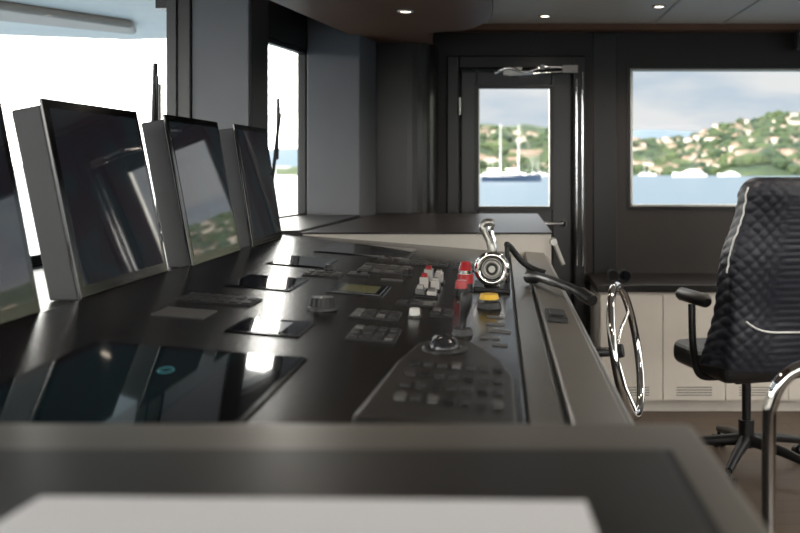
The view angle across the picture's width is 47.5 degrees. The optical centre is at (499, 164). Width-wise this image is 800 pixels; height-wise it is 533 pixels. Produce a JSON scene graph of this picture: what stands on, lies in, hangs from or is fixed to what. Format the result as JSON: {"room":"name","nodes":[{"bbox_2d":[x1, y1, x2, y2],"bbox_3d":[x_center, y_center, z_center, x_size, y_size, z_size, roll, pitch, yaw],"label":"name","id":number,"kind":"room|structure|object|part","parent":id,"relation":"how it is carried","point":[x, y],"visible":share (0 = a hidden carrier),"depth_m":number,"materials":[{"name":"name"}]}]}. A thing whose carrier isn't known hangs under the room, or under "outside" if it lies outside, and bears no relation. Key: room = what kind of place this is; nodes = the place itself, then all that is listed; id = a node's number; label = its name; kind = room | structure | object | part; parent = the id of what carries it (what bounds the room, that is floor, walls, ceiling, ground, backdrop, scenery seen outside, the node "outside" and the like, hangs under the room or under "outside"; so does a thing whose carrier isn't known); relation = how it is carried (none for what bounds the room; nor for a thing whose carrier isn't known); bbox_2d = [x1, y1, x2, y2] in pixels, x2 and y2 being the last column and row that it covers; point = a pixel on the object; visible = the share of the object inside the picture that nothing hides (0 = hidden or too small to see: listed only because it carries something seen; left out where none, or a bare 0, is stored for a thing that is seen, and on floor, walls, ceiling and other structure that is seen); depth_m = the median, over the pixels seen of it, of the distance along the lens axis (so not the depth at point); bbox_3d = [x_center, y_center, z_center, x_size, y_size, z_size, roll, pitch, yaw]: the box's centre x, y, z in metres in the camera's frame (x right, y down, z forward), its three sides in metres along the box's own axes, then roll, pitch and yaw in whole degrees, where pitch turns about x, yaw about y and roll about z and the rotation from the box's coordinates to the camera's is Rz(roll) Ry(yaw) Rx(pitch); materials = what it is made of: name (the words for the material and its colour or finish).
{"room":"control cabin","nodes":[
{"label":"control cabin","id":0,"kind":"room"},
{"bbox_2d":[0,0,165,39],"bbox_3d":[-2.660,-0.915,2.650,3.080,0.190,7.300,0,0,0],"label":"roof","id":1,"kind":"structure","parent":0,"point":[86,19],"depth_m":5.21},
{"bbox_2d":[32,0,306,266],"bbox_3d":[-1.376,0.260,1.607,0.264,2.180,7.639,0,0,5],"label":"wall","id":2,"kind":"structure","parent":0,"point":[286,25],"depth_m":4.50,"materials":[{"name":"black paint"}]},
{"bbox_2d":[30,0,176,264],"bbox_3d":[-1.375,-0.215,1.750,0.040,0.990,3.508,0,0,3],"label":"window","id":3,"kind":"structure","parent":2,"relation":"in","point":[171,5],"depth_m":3.48,"materials":[{"name":"black plastic"}]},
{"bbox_2d":[151,63,160,231],"bbox_3d":[-1.343,-0.060,3.533,0.045,0.681,0.065,0,0,0],"label":"windscreen wiper","id":4,"kind":"object","parent":2,"relation":"attached to","point":[156,87],"visible":0.27,"depth_m":3.52,"materials":[{"name":"black plastic"}]},
{"bbox_2d":[33,215,359,311],"bbox_3d":[-1.040,0.306,2.367,0.532,0.088,4.774,0,0,3],"label":"window sill","id":5,"kind":"structure","parent":2,"relation":"in","point":[294,225],"depth_m":3.77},
{"bbox_2d":[0,98,40,324],"bbox_3d":[-0.939,0.072,1.430,0.147,0.423,0.540,0,0,0],"label":"monitor","id":6,"kind":"object","parent":5,"relation":"on","point":[19,299],"visible":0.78,"depth_m":1.65,"materials":[{"name":"black"}]},
{"bbox_3d":[-0.905,0.067,1.430,0.072,0.374,0.496,0,0,0],"label":"screen glass","id":7,"kind":"part","parent":6,"relation":"part of","materials":[{"name":"black"}]},
{"bbox_2d":[11,98,167,300],"bbox_3d":[-0.944,0.072,2.115,0.150,0.423,0.490,0,0,0],"label":"monitor","id":8,"kind":"object","parent":5,"relation":"on","point":[85,168],"visible":0.93,"depth_m":1.98,"materials":[{"name":"black"}]},
{"bbox_3d":[-0.948,0.079,2.115,0.142,0.409,0.482,0,0,0],"label":"casing","id":9,"kind":"part","parent":8,"relation":"part of","materials":[{"name":"grey plastic"}]},
{"bbox_3d":[-0.910,0.067,2.115,0.075,0.374,0.446,0,0,0],"label":"screen glass","id":10,"kind":"part","parent":8,"relation":"part of","materials":[{"name":"black glass"}]},
{"bbox_2d":[272,98,281,178],"bbox_3d":[-1.188,-0.051,4.747,0.045,0.621,0.294,0,0,0],"label":"windscreen wiper","id":11,"kind":"object","parent":2,"relation":"attached to","point":[278,108],"visible":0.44,"depth_m":4.82,"materials":[{"name":"black plastic"}]},
{"bbox_2d":[268,38,306,217],"bbox_3d":[-1.135,-0.165,4.270,0.039,0.890,1.042,0,0,10],"label":"window","id":12,"kind":"structure","parent":2,"relation":"in","point":[302,53],"depth_m":4.76,"materials":[{"name":"black plastic"}]},
{"bbox_2d":[177,0,267,139],"bbox_3d":[-1.116,-0.284,3.628,0.297,1.090,0.275,0,0,0],"label":"pillar","id":13,"kind":"structure","parent":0,"point":[222,45],"depth_m":3.50,"materials":[{"name":"grey paint"}]},
{"bbox_2d":[307,17,375,217],"bbox_3d":[-0.855,-0.239,4.885,0.328,1.179,0.270,0,0,0],"label":"pillar","id":14,"kind":"structure","parent":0,"point":[341,66],"depth_m":4.75,"materials":[{"name":"grey paint"}]},
{"bbox_2d":[376,43,437,213],"bbox_3d":[-0.670,0.333,5.215,0.600,2.034,0.369,0,0,0],"label":"wall panel","id":15,"kind":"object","parent":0,"point":[406,73],"depth_m":5.03,"materials":[{"name":"paint"}]},
{"bbox_2d":[433,32,799,336],"bbox_3d":[1.100,0.260,5.450,4.200,2.180,0.100,0,0,0],"label":"wall","id":16,"kind":"structure","parent":0,"point":[649,241],"depth_m":5.40,"materials":[{"name":"black paint"}]},
{"bbox_2d":[458,97,460,113],"bbox_3d":[-0.240,0.300,5.345,0.018,1.400,0.018,0,0,0],"label":"hinges","id":17,"kind":"object","parent":16,"relation":"attached to","point":[459,98],"visible":0.32,"depth_m":5.34,"materials":[{"name":"metal"}]},
{"bbox_2d":[460,71,571,301],"bbox_3d":[0.098,0.381,5.407,0.671,1.898,0.105,0,0,0],"label":"door","id":18,"kind":"structure","parent":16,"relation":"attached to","point":[562,82],"depth_m":5.41,"materials":[{"name":"paint"}]},
{"bbox_2d":[475,85,553,210],"bbox_3d":[0.086,-0.102,5.415,0.472,0.755,0.050,0,0,0],"label":"rim","id":19,"kind":"object","parent":18,"relation":"attached to","point":[477,87],"depth_m":5.40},
{"bbox_3d":[0.328,0.350,5.383,0.135,0.040,0.055,0,0,0],"label":"handle","id":20,"kind":"part","parent":18,"relation":"part of","materials":[{"name":"silver metal"}]},
{"bbox_2d":[459,69,572,303],"bbox_3d":[0.098,0.385,5.460,0.687,1.930,0.040,0,0,0],"label":"seal","id":21,"kind":"object","parent":16,"relation":"attached to","point":[459,69],"visible":0.26,"depth_m":5.44,"materials":[{"name":"black plastic"}]},
{"bbox_2d":[447,56,585,328],"bbox_3d":[0.097,0.350,5.420,0.827,2.000,0.140,0,0,0],"label":"frame","id":22,"kind":"object","parent":16,"relation":"attached to","point":[454,63],"visible":0.6,"depth_m":5.35,"materials":[{"name":"black metal"}]},
{"bbox_2d":[494,65,577,75],"bbox_3d":[0.214,-0.558,5.349,0.494,0.066,0.092,0,0,9],"label":"door closer","id":23,"kind":"object","parent":22,"relation":"attached to","point":[507,71],"depth_m":5.33,"materials":[{"name":"silver metal"}]},
{"bbox_2d":[576,72,582,265],"bbox_3d":[0.472,0.025,5.338,0.045,1.150,0.010,0,0,0],"label":"strips","id":24,"kind":"object","parent":16,"relation":"attached to","point":[582,72],"visible":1,"depth_m":5.33,"materials":[{"name":"silver metal"}]},
{"bbox_2d":[593,33,616,273],"bbox_3d":[0.630,0.270,5.392,0.140,2.120,0.014,0,0,0],"label":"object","id":25,"kind":"structure","parent":16,"relation":"attached to","point":[604,44],"depth_m":5.38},
{"bbox_2d":[451,24,799,31],"bbox_3d":[1.450,-0.812,5.339,3.500,0.034,0.118,0,0,0],"label":"trim","id":26,"kind":"structure","parent":16,"relation":"attached to","point":[484,27],"depth_m":5.28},
{"bbox_2d":[627,66,799,208],"bbox_3d":[1.540,-0.163,5.402,1.550,0.855,0.055,0,0,0],"label":"window","id":27,"kind":"structure","parent":16,"relation":"in","point":[631,69],"depth_m":5.38,"materials":[{"name":"metal"},{"name":"black plastic"}]},
{"bbox_2d":[794,30,799,49],"bbox_3d":[1.790,-0.725,5.295,0.140,0.110,0.209,0,0,0],"label":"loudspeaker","id":28,"kind":"object","parent":16,"relation":"attached to","point":[796,33],"visible":1,"depth_m":5.22,"materials":[{"name":"black plastic"}]},
{"bbox_2d":[484,0,799,23],"bbox_3d":[0.800,-0.870,1.700,5.000,0.080,7.800,0,0,0],"label":"ceiling","id":29,"kind":"structure","parent":0,"point":[504,11],"depth_m":4.90,"materials":[{"name":"metal"}]},
{"bbox_2d":[271,0,492,44],"bbox_3d":[-0.653,-0.757,1.645,1.246,0.144,7.490,0,0,0],"label":"ceiling soffit","id":30,"kind":"structure","parent":29,"relation":"attached to","point":[379,21],"depth_m":4.15,"materials":[{"name":"brown wood"}]},
{"bbox_2d":[397,9,413,13],"bbox_3d":[-0.420,-0.682,4.000,0.074,0.010,0.074,0,0,0],"label":"recessed light","id":31,"kind":"object","parent":30,"relation":"in","point":[404,11],"depth_m":4.00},
{"bbox_2d":[539,14,550,17],"bbox_3d":[0.250,-0.827,5.000,0.074,0.010,0.074,0,0,0],"label":"recessed light","id":32,"kind":"object","parent":29,"relation":"in","point":[544,15],"depth_m":5.00,"materials":[{"name":"white"}]},
{"bbox_2d":[652,5,665,8],"bbox_3d":[0.830,-0.827,4.700,0.074,0.010,0.074,0,0,0],"label":"recessed light","id":33,"kind":"object","parent":29,"relation":"in","point":[654,6],"depth_m":4.69,"materials":[{"name":"white"}]},
{"bbox_2d":[654,0,681,23],"bbox_3d":[0.906,-0.827,1.635,0.012,0.006,7.270,0,0,0],"label":"trim","id":34,"kind":"structure","parent":29,"relation":"attached to","point":[678,1],"depth_m":4.83,"materials":[{"name":"grey metal"}]},
{"bbox_2d":[722,0,761,23],"bbox_3d":[1.306,-0.827,1.635,0.012,0.006,7.270,0,0,0],"label":"trim","id":35,"kind":"structure","parent":29,"relation":"attached to","point":[758,1],"depth_m":4.84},
{"bbox_2d":[633,411,799,532],"bbox_3d":[0.800,1.390,1.700,5.000,0.080,7.800,0,0,0],"label":"floor","id":36,"kind":"structure","parent":0,"point":[747,472],"depth_m":4.15,"materials":[{"name":"brown wood"}]},
{"bbox_2d":[0,214,633,423],"bbox_3d":[-0.301,0.810,2.953,1.118,1.080,4.135,0,0,0],"label":"console","id":37,"kind":"object","parent":36,"relation":"on","point":[556,370],"depth_m":1.81,"materials":[{"name":"paint"}]},
{"bbox_2d":[0,340,306,423],"bbox_3d":[-0.490,0.304,1.220,0.346,0.031,0.520,0,0,0],"label":"display","id":38,"kind":"object","parent":37,"relation":"on","point":[97,382],"visible":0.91,"depth_m":1.23,"materials":[{"name":"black glass"}]},
{"bbox_2d":[151,306,216,318],"bbox_3d":[-0.625,0.293,1.785,0.100,0.011,0.090,0,0,0],"label":"label plate","id":39,"kind":"object","parent":37,"relation":"on","point":[168,311],"visible":1,"depth_m":1.78,"materials":[{"name":"grey plastic"}]},
{"bbox_2d":[141,114,240,267],"bbox_3d":[-0.915,0.072,2.700,0.145,0.423,0.460,0,0,0],"label":"monitor","id":40,"kind":"object","parent":37,"relation":"on","point":[185,156],"visible":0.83,"depth_m":2.56,"materials":[{"name":"black"}]},
{"bbox_3d":[-0.919,0.079,2.700,0.137,0.409,0.452,0,0,0],"label":"casing","id":41,"kind":"part","parent":40,"relation":"part of","materials":[{"name":"grey plastic"}]},
{"bbox_3d":[-0.881,0.067,2.700,0.070,0.374,0.416,0,0,0],"label":"screen glass","id":42,"kind":"part","parent":40,"relation":"part of","materials":[{"name":"black glass"}]},
{"bbox_2d":[175,292,262,306],"bbox_3d":[-0.610,0.292,1.960,0.160,0.020,0.100,0,0,0],"label":"keypad","id":43,"kind":"object","parent":37,"relation":"on","point":[207,298],"visible":1,"depth_m":1.94,"materials":[{"name":"black plastic"}]},
{"bbox_2d":[219,124,281,247],"bbox_3d":[-0.902,0.072,3.255,0.133,0.423,0.410,0,0,0],"label":"monitor","id":44,"kind":"object","parent":37,"relation":"on","point":[245,149],"visible":0.77,"depth_m":3.13,"materials":[{"name":"black"}]},
{"bbox_3d":[-0.906,0.079,3.255,0.125,0.409,0.402,0,0,0],"label":"casing","id":45,"kind":"part","parent":44,"relation":"part of","materials":[{"name":"grey plastic"}]},
{"bbox_3d":[-0.868,0.067,3.255,0.058,0.374,0.366,0,0,0],"label":"screen glass","id":46,"kind":"part","parent":44,"relation":"part of","materials":[{"name":"black glass"}]},
{"bbox_2d":[225,274,308,290],"bbox_3d":[-0.583,0.296,2.270,0.156,0.016,0.220,0,0,0],"label":"display","id":47,"kind":"object","parent":37,"relation":"on","point":[253,281],"visible":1,"depth_m":2.25,"materials":[{"name":"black glass"}]},
{"bbox_2d":[224,316,314,337],"bbox_3d":[-0.435,0.308,1.715,0.136,0.014,0.150,0,0,0],"label":"display","id":48,"kind":"object","parent":37,"relation":"on","point":[248,325],"visible":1,"depth_m":1.70,"materials":[{"name":"black glass"}]},
{"bbox_2d":[266,255,337,268],"bbox_3d":[-0.600,0.295,2.750,0.166,0.017,0.240,0,0,0],"label":"display","id":49,"kind":"object","parent":37,"relation":"on","point":[287,260],"visible":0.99,"depth_m":2.73,"materials":[{"name":"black glass"}]},
{"bbox_3d":[-0.385,0.299,1.950,0.065,0.029,0.065,0,0,0],"label":"rotary knob","id":50,"kind":"part","parent":37,"relation":"part of","materials":[{"name":"black plastic"}]},
{"bbox_2d":[302,269,344,277],"bbox_3d":[-0.490,0.302,2.500,0.100,0.015,0.100,0,0,0],"label":"keypad","id":51,"kind":"object","parent":37,"relation":"on","point":[320,273],"visible":1,"depth_m":2.47,"materials":[{"name":"black plastic"}]},
{"bbox_3d":[-0.500,0.297,2.620,0.027,0.016,0.027,0,0,0],"label":"rotary knob","id":52,"kind":"part","parent":37,"relation":"part of","materials":[{"name":"black plastic"}]},
{"bbox_2d":[326,282,390,296],"bbox_3d":[-0.354,0.315,2.276,0.136,0.014,0.180,0,0,0],"label":"display","id":53,"kind":"object","parent":37,"relation":"on","point":[341,287],"visible":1,"depth_m":2.25,"materials":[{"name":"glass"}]},
{"bbox_2d":[347,271,370,276],"bbox_3d":[-0.400,0.308,2.550,0.060,0.014,0.050,0,0,0],"label":"keypad","id":54,"kind":"object","parent":37,"relation":"on","point":[351,273],"visible":1,"depth_m":2.54,"materials":[{"name":"black plastic"}]},
{"bbox_2d":[314,242,416,258],"bbox_3d":[-0.470,0.305,3.220,0.316,0.029,0.360,0,0,0],"label":"display","id":55,"kind":"object","parent":37,"relation":"on","point":[335,247],"visible":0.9,"depth_m":3.19,"materials":[{"name":"black glass"}]},
{"bbox_2d":[345,325,401,343],"bbox_3d":[-0.240,0.322,1.720,0.090,0.014,0.130,0,0,0],"label":"keypad","id":56,"kind":"object","parent":37,"relation":"on","point":[364,333],"visible":1,"depth_m":1.71,"materials":[{"name":"black plastic"}]},
{"bbox_2d":[349,308,401,321],"bbox_3d":[-0.265,0.320,1.930,0.100,0.015,0.100,0,0,0],"label":"keypad","id":57,"kind":"object","parent":37,"relation":"on","point":[359,313],"visible":1,"depth_m":1.91,"materials":[{"name":"black plastic"}]},
{"bbox_2d":[356,263,413,274],"bbox_3d":[-0.345,0.314,2.720,0.150,0.019,0.200,0,0,0],"label":"keypad","id":58,"kind":"object","parent":37,"relation":"on","point":[367,267],"visible":0.94,"depth_m":2.70,"materials":[{"name":"black plastic"}]},
{"bbox_2d":[378,256,393,260],"bbox_3d":[-0.380,0.310,3.000,0.050,0.013,0.050,0,0,0],"label":"keypad","id":59,"kind":"object","parent":37,"relation":"on","point":[380,257],"visible":1,"depth_m":2.99,"materials":[{"name":"black plastic"}]},
{"bbox_2d":[381,278,402,281],"bbox_3d":[-0.300,0.319,2.500,0.060,0.008,0.020,0,0,0],"label":"label plate","id":60,"kind":"object","parent":37,"relation":"on","point":[387,279],"visible":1,"depth_m":2.49,"materials":[{"name":"grey plastic"}]},
{"bbox_3d":[-0.270,0.313,2.620,0.032,0.021,0.032,0,0,0],"label":"rotary knob","id":61,"kind":"part","parent":37,"relation":"part of","materials":[{"name":"black plastic"}]},
{"bbox_3d":[-0.185,0.320,1.950,0.030,0.021,0.030,0,0,0],"label":"rotary knob","id":62,"kind":"part","parent":37,"relation":"part of","materials":[{"name":"white plastic"}]},
{"bbox_2d":[395,299,434,307],"bbox_3d":[-0.200,0.326,2.120,0.090,0.014,0.060,0,0,0],"label":"keypad","id":63,"kind":"object","parent":37,"relation":"on","point":[402,302],"visible":0.99,"depth_m":2.10,"materials":[{"name":"black plastic"}]},
{"bbox_2d":[397,259,448,267],"bbox_3d":[-0.250,0.322,2.950,0.160,0.020,0.120,0,0,0],"label":"keypad","id":64,"kind":"object","parent":37,"relation":"on","point":[402,261],"visible":1,"depth_m":2.92,"materials":[{"name":"black plastic"}]},
{"bbox_2d":[413,284,438,298],"bbox_3d":[-0.185,0.317,2.260,0.060,0.032,0.060,0,0,0],"label":"switch","id":65,"kind":"object","parent":37,"relation":"on","point":[420,291],"visible":1,"depth_m":2.24,"materials":[{"name":"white plastic"}]},
{"bbox_2d":[300,214,552,233],"bbox_3d":[-0.295,0.274,4.298,1.010,0.007,1.405,0,0,0],"label":"countertop","id":66,"kind":"structure","parent":37,"relation":"on","point":[378,223],"depth_m":4.01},
{"bbox_2d":[420,273,441,291],"bbox_3d":[-0.185,0.309,2.380,0.060,0.046,0.060,0,0,0],"label":"switch","id":67,"kind":"object","parent":37,"relation":"on","point":[424,278],"visible":0.87,"depth_m":2.36,"materials":[{"name":"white plastic"}]},
{"bbox_2d":[352,333,516,423],"bbox_3d":[-0.081,0.319,1.394,0.207,0.056,0.548,0,0,0],"label":"control panel","id":68,"kind":"object","parent":37,"relation":"on","point":[444,379],"visible":0.99,"depth_m":1.28,"materials":[{"name":"black plastic"}]},
{"bbox_2d":[424,265,444,284],"bbox_3d":[-0.185,0.307,2.520,0.060,0.050,0.060,0,0,0],"label":"switch","id":69,"kind":"object","parent":37,"relation":"on","point":[428,269],"visible":0.73,"depth_m":2.50,"materials":[{"name":"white plastic"}]},
{"bbox_2d":[429,307,453,318],"bbox_3d":[-0.130,0.331,2.020,0.050,0.011,0.100,0,0,0],"label":"keypad","id":70,"kind":"object","parent":37,"relation":"on","point":[435,312],"visible":1,"depth_m":2.00,"materials":[{"name":"black plastic"}]},
{"bbox_2d":[454,279,467,296],"bbox_3d":[-0.100,0.317,2.320,0.036,0.040,0.036,0,0,0],"label":"warning light","id":71,"kind":"object","parent":37,"relation":"on","point":[461,286],"visible":0.88,"depth_m":2.31,"materials":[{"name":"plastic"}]},
{"bbox_2d":[452,291,472,336],"bbox_3d":[-0.075,0.296,1.800,0.044,0.085,0.044,0,0,0],"label":"lever","id":72,"kind":"object","parent":37,"relation":"on","point":[466,299],"visible":1,"depth_m":1.79,"materials":[{"name":"black plastic"}]},
{"bbox_2d":[453,262,474,270],"bbox_3d":[-0.100,0.334,2.950,0.100,0.015,0.180,0,0,0],"label":"keypad","id":73,"kind":"object","parent":37,"relation":"on","point":[457,264],"visible":0.32,"depth_m":2.93,"materials":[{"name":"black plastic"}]},
{"bbox_2d":[457,261,473,290],"bbox_3d":[-0.093,0.299,2.420,0.044,0.078,0.044,0,0,0],"label":"switch","id":74,"kind":"object","parent":37,"relation":"on","point":[465,269],"visible":0.8,"depth_m":2.40,"materials":[{"name":"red plastic"}]},
{"bbox_3d":[-0.026,0.326,2.160,0.060,0.034,0.060,0,0,0],"label":"emergency button","id":75,"kind":"part","parent":37,"relation":"part of","materials":[{"name":"yellow plastic"}]},
{"bbox_2d":[480,336,499,339],"bbox_3d":[-0.020,0.342,1.780,0.040,0.006,0.012,0,0,0],"label":"label plate","id":76,"kind":"object","parent":37,"relation":"on","point":[481,337],"visible":1,"depth_m":1.77,"materials":[{"name":"grey plastic"}]},
{"bbox_2d":[473,218,509,293],"bbox_3d":[-0.022,0.247,2.490,0.100,0.200,0.140,0,0,0],"label":"lever","id":77,"kind":"object","parent":37,"relation":"on","point":[491,268],"visible":1,"depth_m":2.43,"materials":[{"name":"silver metal"}]},
{"bbox_3d":[-0.033,0.197,2.489,0.050,0.101,0.059,0,0,0],"label":"lever","id":78,"kind":"part","parent":77,"relation":"part of","materials":[{"name":"silver metal"}]},
{"bbox_2d":[486,322,504,325],"bbox_3d":[-0.010,0.343,1.940,0.040,0.006,0.014,0,0,0],"label":"label plate","id":79,"kind":"object","parent":37,"relation":"on","point":[487,323],"visible":1,"depth_m":1.93,"materials":[{"name":"grey plastic"}]},
{"bbox_2d":[487,315,503,318],"bbox_3d":[-0.010,0.343,2.030,0.040,0.006,0.014,0,0,0],"label":"label plate","id":80,"kind":"object","parent":37,"relation":"on","point":[488,316],"visible":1,"depth_m":2.02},
{"bbox_2d":[489,329,510,333],"bbox_3d":[0.000,0.344,1.860,0.045,0.007,0.016,0,0,0],"label":"label plate","id":81,"kind":"object","parent":37,"relation":"on","point":[490,330],"visible":1,"depth_m":1.85,"materials":[{"name":"grey plastic"}]},
{"bbox_2d":[492,343,507,346],"bbox_3d":[0.000,0.344,1.720,0.030,0.005,0.014,0,0,0],"label":"label plate","id":82,"kind":"object","parent":37,"relation":"on","point":[493,344],"visible":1,"depth_m":1.71,"materials":[{"name":"grey plastic"}]},
{"bbox_2d":[504,241,596,305],"bbox_3d":[0.159,0.290,2.484,0.125,0.138,0.433,0,0,-33],"label":"handset","id":83,"kind":"object","parent":37,"relation":"on","point":[535,275],"visible":0.99,"depth_m":2.54,"materials":[{"name":"black plastic"}]},
{"bbox_3d":[0.066,0.273,2.645,0.126,0.102,0.079,0,0,-16],"label":"coiled cord","id":84,"kind":"part","parent":83,"relation":"part of","materials":[{"name":"black plastic"}]},
{"bbox_2d":[545,308,567,322],"bbox_3d":[0.128,0.340,2.040,0.045,0.019,0.120,0,0,0],"label":"power socket","id":85,"kind":"object","parent":37,"relation":"attached to","point":[553,315],"visible":1,"depth_m":2.00,"materials":[{"name":"black plastic"}]},
{"bbox_3d":[0.138,0.393,2.243,0.081,0.094,2.715,0,0,0],"label":"edge rail","id":86,"kind":"part","parent":37,"relation":"part of","materials":[{"name":"metal"}]},
{"bbox_2d":[595,282,644,420],"bbox_3d":[0.366,0.560,2.707,0.398,0.409,0.240,0,0,-41],"label":"steering wheel","id":87,"kind":"object","parent":37,"relation":"attached to","point":[614,350],"visible":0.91,"depth_m":2.71,"materials":[{"name":"silver metal"}]},
{"bbox_2d":[0,424,769,532],"bbox_3d":[-0.505,0.797,0.290,1.390,1.106,1.180,0,0,0],"label":"desk","id":88,"kind":"object","parent":36,"relation":"on","point":[631,478],"visible":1,"depth_m":0.73,"materials":[{"name":"paint"}]},
{"bbox_2d":[0,496,596,532],"bbox_3d":[-0.142,0.239,0.444,0.435,0.010,0.387,0,0,0],"label":"paper document","id":89,"kind":"object","parent":88,"relation":"on","point":[45,514],"visible":1,"depth_m":0.60,"materials":[{"name":"white paper"}]},
{"bbox_2d":[587,274,799,410],"bbox_3d":[1.570,1.000,5.127,2.100,0.700,0.514,0,0,0],"label":"storage cabinet","id":90,"kind":"object","parent":36,"relation":"on","point":[661,317],"visible":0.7,"depth_m":4.88,"materials":[{"name":"beige paint"}]},
{"bbox_2d":[606,269,630,281],"bbox_3d":[0.660,0.615,5.054,0.132,0.068,0.152,0,0,0],"label":"binoculars","id":91,"kind":"object","parent":90,"relation":"on","point":[624,275],"visible":1,"depth_m":4.98,"materials":[{"name":"black plastic"}]},
{"bbox_2d":[674,177,799,485],"bbox_3d":[1.119,0.700,3.955,0.691,1.300,0.800,0,0,-13],"label":"chair","id":92,"kind":"object","parent":36,"relation":"on","point":[753,334],"visible":0.98,"depth_m":3.61,"materials":[{"name":"black leather"}]},
{"bbox_3d":[1.095,0.855,4.000,0.500,0.110,0.480,0,0,-16],"label":"seat","id":93,"kind":"part","parent":92,"relation":"part of","materials":[{"name":"black leather"}]},
{"bbox_2d":[761,361,799,532],"bbox_3d":[0.607,0.845,1.600,0.327,1.010,0.070,0,0,0],"label":"grab rail","id":94,"kind":"object","parent":36,"relation":"on","point":[774,394],"visible":0.98,"depth_m":1.59,"materials":[{"name":"silver metal"}]},
{"label":"outside","id":95,"kind":"structure","parent":0,"visible":0},
{"bbox_2d":[276,110,799,175],"bbox_3d":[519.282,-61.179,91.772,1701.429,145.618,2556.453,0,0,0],"label":"hillside","id":96,"kind":"structure","parent":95,"point":[769,144],"depth_m":707.58,"materials":[{"name":"plant"}]},
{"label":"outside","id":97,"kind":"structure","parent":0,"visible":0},
{"bbox_2d":[269,130,698,166],"bbox_3d":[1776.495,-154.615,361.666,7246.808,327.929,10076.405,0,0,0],"label":"mountain range","id":98,"kind":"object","parent":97,"point":[287,156],"visible":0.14,"depth_m":4671.23,"materials":[{"name":"green plant"}]},
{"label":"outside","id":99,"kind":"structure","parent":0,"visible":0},
{"bbox_2d":[14,166,799,253],"bbox_3d":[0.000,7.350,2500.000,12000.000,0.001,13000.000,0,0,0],"label":"sea water","id":100,"kind":"structure","parent":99,"point":[658,189],"depth_m":239.66,"materials":[{"name":"blue liquid"}]},
{"bbox_2d":[481,156,498,175],"bbox_3d":[-6.211,0.988,589.528,12.462,13.324,6.274,0,0,0],"label":"sailing yacht","id":101,"kind":"object","parent":100,"relation":"on","point":[483,174],"visible":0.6,"depth_m":588.97,"materials":[{"name":"metal"}]},
{"bbox_2d":[481,124,540,181],"bbox_3d":[4.910,-5.351,399.782,27.179,26.002,7.219,0,0,0],"label":"sailing yacht","id":102,"kind":"object","parent":100,"relation":"on","point":[492,177],"visible":0.94,"depth_m":398.03,"materials":[{"name":"metal"}]},
{"bbox_2d":[526,156,543,176],"bbox_3d":[22.113,0.890,569.699,11.942,13.521,4.367,0,0,0],"label":"sailing yacht","id":103,"kind":"object","parent":100,"relation":"on","point":[532,156],"visible":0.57,"depth_m":570.29,"materials":[{"name":"metal"}]},
{"bbox_2d":[638,156,655,175],"bbox_3d":[100.017,0.890,610.000,12.034,13.521,2.880,0,0,0],"label":"sailing yacht","id":104,"kind":"object","parent":100,"relation":"on","point":[641,174],"visible":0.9,"depth_m":609.00,"materials":[{"name":"metal"}]},
{"bbox_2d":[673,167,706,176],"bbox_3d":[118.312,4.350,559.269,20.402,6.600,9.272,0,0,0],"label":"motor yacht","id":105,"kind":"object","parent":100,"relation":"on","point":[692,172],"visible":0.88,"depth_m":558.17,"materials":[{"name":"metal"}]},
{"bbox_2d":[718,170,739,175],"bbox_3d":[150.204,5.400,589.516,13.627,4.500,6.095,0,0,0],"label":"motor yacht","id":106,"kind":"object","parent":100,"relation":"on","point":[730,173],"visible":0.89,"depth_m":588.76,"materials":[{"name":"metal"}]}
]}

